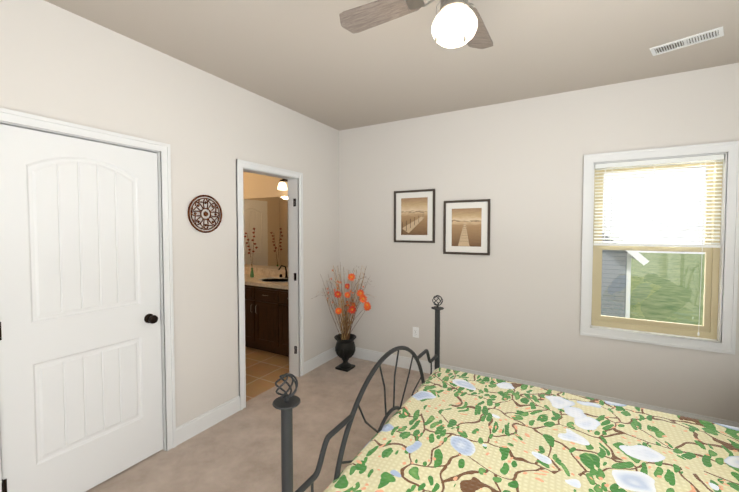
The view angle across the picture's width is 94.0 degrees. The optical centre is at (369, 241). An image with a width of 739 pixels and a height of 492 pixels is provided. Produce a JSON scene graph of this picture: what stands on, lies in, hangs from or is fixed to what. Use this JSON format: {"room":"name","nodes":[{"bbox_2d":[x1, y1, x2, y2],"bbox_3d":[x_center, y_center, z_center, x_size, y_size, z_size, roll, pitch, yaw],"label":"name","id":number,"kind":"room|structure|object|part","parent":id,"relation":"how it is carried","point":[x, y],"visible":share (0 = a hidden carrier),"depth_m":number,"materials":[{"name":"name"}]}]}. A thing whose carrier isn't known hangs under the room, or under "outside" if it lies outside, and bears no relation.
{"room":"bedroom","nodes":[
{"label":"bedroom","id":0,"kind":"room"},
{"bbox_2d":[0,0,339,426],"bbox_3d":[-1.450,0.088,2.422,0.120,2.740,4.640,1,2,29],"label":"wall","id":1,"kind":"structure","parent":0,"point":[58,63],"depth_m":2.56,"materials":[{"name":"white paint"}]},
{"bbox_2d":[0,124,162,491],"bbox_3d":[-1.619,0.438,2.010,0.104,2.044,0.796,1,2,29],"label":"closet door","id":2,"kind":"structure","parent":1,"relation":"in","point":[80,374],"depth_m":1.96,"materials":[{"name":"white wood"}]},
{"bbox_3d":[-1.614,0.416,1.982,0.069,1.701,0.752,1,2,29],"label":"knob","id":3,"kind":"part","parent":2,"relation":"part of","materials":[{"name":"brown metal"}]},
{"bbox_2d":[0,108,175,491],"bbox_3d":[-1.669,0.431,2.046,0.124,2.080,0.830,1,2,29],"label":"door frame","id":4,"kind":"structure","parent":1,"relation":"attached to","point":[160,259],"depth_m":2.35,"materials":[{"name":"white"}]},
{"bbox_2d":[188,195,221,232],"bbox_3d":[-1.246,-0.209,2.623,0.019,0.290,0.290,1,2,29],"label":"medallion","id":5,"kind":"object","parent":1,"relation":"attached to","point":[205,213],"visible":1,"depth_m":2.61,"materials":[{"name":"brown metal"}]},
{"bbox_2d":[176,347,337,445],"bbox_3d":[-1.416,1.398,2.390,0.014,0.125,4.300,1,2,29],"label":"baseboard","id":6,"kind":"structure","parent":1,"relation":"attached to","point":[199,424],"depth_m":2.74,"materials":[{"name":"white wood"}]},
{"bbox_2d":[236,159,303,409],"bbox_3d":[-0.965,0.389,3.296,0.124,2.080,0.730,1,2,29],"label":"door frame","id":7,"kind":"structure","parent":1,"relation":"attached to","point":[293,284],"depth_m":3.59,"materials":[{"name":"white wood"}]},
{"bbox_2d":[86,356,429,491],"bbox_3d":[0.351,1.543,1.410,4.180,0.100,4.560,1,2,29],"label":"floor carpet","id":8,"kind":"object","parent":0,"point":[239,451],"visible":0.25,"depth_m":2.52,"materials":[{"name":"beige carpet"}]},
{"bbox_2d":[311,265,373,371],"bbox_3d":[-0.233,0.827,3.777,0.638,1.173,0.630,1,2,29],"label":"flower arrangement","id":9,"kind":"object","parent":8,"relation":"on","point":[345,347],"visible":1,"depth_m":3.75,"materials":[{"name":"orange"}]},
{"bbox_2d":[272,295,738,491],"bbox_3d":[1.046,0.786,1.307,2.424,1.421,1.937,1,2,29],"label":"bed","id":10,"kind":"object","parent":8,"relation":"on","point":[444,430],"visible":1,"depth_m":1.57,"materials":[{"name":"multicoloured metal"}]},
{"bbox_3d":[1.087,0.786,1.284,2.332,1.421,1.662,1,2,29],"label":"frame","id":11,"kind":"part","parent":10,"relation":"part of","materials":[{"name":"grey metal"}]},
{"bbox_2d":[323,367,738,491],"bbox_3d":[1.000,1.103,1.343,2.318,0.325,1.936,1,2,29],"label":"quilt","id":12,"kind":"object","parent":10,"relation":"on","point":[459,431],"depth_m":1.58,"materials":[{"name":"multicoloured fabric"}]},
{"bbox_2d":[243,171,287,269],"bbox_3d":[-1.701,-0.004,5.155,3.000,2.740,0.120,1,2,29],"label":"wall","id":13,"kind":"structure","parent":0,"point":[258,186],"depth_m":4.97,"materials":[{"name":"beige paint"}]},
{"bbox_2d":[244,196,287,266],"bbox_3d":[-1.693,-0.141,5.072,2.750,0.980,0.007,1,2,29],"label":"bathroom mirror","id":14,"kind":"object","parent":13,"relation":"attached to","point":[266,218],"visible":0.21,"depth_m":4.94,"materials":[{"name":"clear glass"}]},
{"bbox_2d":[244,268,287,275],"bbox_3d":[-1.693,0.439,5.082,2.820,0.100,0.022,1,2,29],"label":"backsplash","id":15,"kind":"structure","parent":13,"relation":"attached to","point":[255,271],"depth_m":4.93,"materials":[{"name":"beige stone"}]},
{"bbox_2d":[278,179,287,189],"bbox_3d":[-0.951,-0.783,4.545,0.640,0.180,0.159,1,2,29],"label":"sconce","id":16,"kind":"object","parent":13,"relation":"attached to","point":[282,185],"visible":0.21,"depth_m":4.55,"materials":[{"name":"white glass"}]},
{"bbox_2d":[245,346,289,401],"bbox_3d":[-2.195,1.447,4.265,3.060,0.100,2.240,1,2,29],"label":"floor","id":17,"kind":"structure","parent":0,"point":[265,370],"depth_m":3.77,"materials":[{"name":"tile"}]},
{"bbox_2d":[245,284,288,356],"bbox_3d":[-1.834,0.957,4.848,2.820,0.840,0.598,1,2,29],"label":"bathroom vanity","id":18,"kind":"object","parent":17,"relation":"on","point":[266,311],"depth_m":4.22,"materials":[{"name":"brown wood"}]},
{"bbox_2d":[244,272,287,287],"bbox_3d":[-1.829,0.517,4.844,2.820,0.040,0.575,1,2,29],"label":"countertop","id":19,"kind":"structure","parent":18,"relation":"on","point":[272,281],"depth_m":4.47,"materials":[{"name":"beige stone"}]},
{"bbox_2d":[44,0,738,130],"bbox_3d":[0.325,-1.296,1.330,4.240,0.100,4.560,1,2,29],"label":"ceiling","id":20,"kind":"structure","parent":0,"point":[315,60],"depth_m":2.28,"materials":[{"name":"beige paint"}]},
{"bbox_2d":[339,0,492,48],"bbox_3d":[0.335,-0.998,1.357,0.802,0.496,0.802,-1,2,-16],"label":"fan","id":21,"kind":"object","parent":20,"relation":"hanging from","point":[457,23],"visible":1,"depth_m":1.46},
{"bbox_3d":[0.335,-0.841,1.362,0.176,0.142,0.176,1,2,29],"label":"globe","id":22,"kind":"part","parent":21,"relation":"part of"},
{"bbox_2d":[650,26,723,55],"bbox_3d":[2.020,-1.271,2.201,0.135,0.007,0.340,-2,3,-43],"label":"ceiling vent","id":23,"kind":"object","parent":20,"relation":"in","point":[690,40],"visible":1,"depth_m":2.19,"materials":[{"name":"white metal"}]},
{"bbox_2d":[339,63,738,421],"bbox_3d":[1.462,0.060,3.273,4.120,2.740,0.140,1,2,29],"label":"wall","id":24,"kind":"structure","parent":0,"point":[511,304],"depth_m":3.21,"materials":[{"name":"white paint"}]},
{"bbox_2d":[394,189,434,242],"bbox_3d":[0.481,-0.268,3.721,0.470,0.565,0.021,1,2,29],"label":"picture","id":25,"kind":"object","parent":24,"relation":"attached to","point":[414,216],"visible":0.98,"depth_m":3.72,"materials":[{"name":"brown"}]},
{"bbox_2d":[401,197,427,234],"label":"art","id":26,"kind":"object","parent":25,"relation":"attached to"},
{"bbox_2d":[413,327,418,337],"bbox_3d":[0.504,0.994,3.757,0.070,0.114,0.009,1,2,29],"label":"electrical outlet","id":27,"kind":"object","parent":24,"relation":"attached to","point":[416,332],"visible":1,"depth_m":3.75,"materials":[{"name":"white plastic"}]},
{"bbox_2d":[443,199,490,254],"bbox_3d":[0.969,-0.139,3.450,0.460,0.545,0.021,1,2,29],"label":"picture","id":28,"kind":"object","parent":24,"relation":"attached to","point":[466,227],"visible":1,"depth_m":3.45,"materials":[{"name":"brown"}]},
{"bbox_2d":[452,208,481,246],"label":"art","id":29,"kind":"object","parent":28,"relation":"attached to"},
{"bbox_2d":[352,347,738,426],"bbox_3d":[1.372,1.368,3.279,4.000,0.125,0.014,1,2,29],"label":"baseboard","id":30,"kind":"structure","parent":24,"relation":"attached to","point":[374,356],"depth_m":3.27,"materials":[{"name":"white"}]},
{"bbox_2d":[580,141,738,354],"bbox_3d":[2.288,0.043,2.792,0.966,1.551,0.155,1,2,29],"label":"window unit","id":31,"kind":"structure","parent":24,"relation":"in","point":[708,328],"depth_m":2.69,"materials":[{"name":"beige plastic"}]},
{"bbox_2d":[593,154,723,335],"bbox_3d":[2.270,0.034,2.761,0.794,1.367,0.046,1,2,29],"label":"window blind","id":32,"kind":"object","parent":31,"relation":"attached to","point":[683,160],"visible":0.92,"depth_m":2.73,"materials":[{"name":"white plastic"}]},
{"label":"outside","id":33,"kind":"structure","parent":0,"visible":0},
{"bbox_2d":[630,252,704,324],"bbox_3d":[18.855,2.491,28.268,90.000,0.200,59.400,1,2,29],"label":"lawn","id":34,"kind":"structure","parent":33,"point":[687,301],"depth_m":19.56,"materials":[{"name":"green plant"}]},
{"bbox_2d":[601,233,627,316],"bbox_3d":[8.571,-0.015,17.557,6.274,5.530,10.000,1,2,29],"label":"house","id":35,"kind":"structure","parent":34,"relation":"on","point":[617,271],"depth_m":11.93,"materials":[{"name":"grey"}]},
{"bbox_2d":[602,224,648,317],"bbox_3d":[6.050,0.084,13.079,7.167,5.632,0.480,1,2,29],"label":"trim","id":36,"kind":"object","parent":35,"relation":"attached to","point":[641,259],"depth_m":11.68,"materials":[{"name":"white"}]}
]}

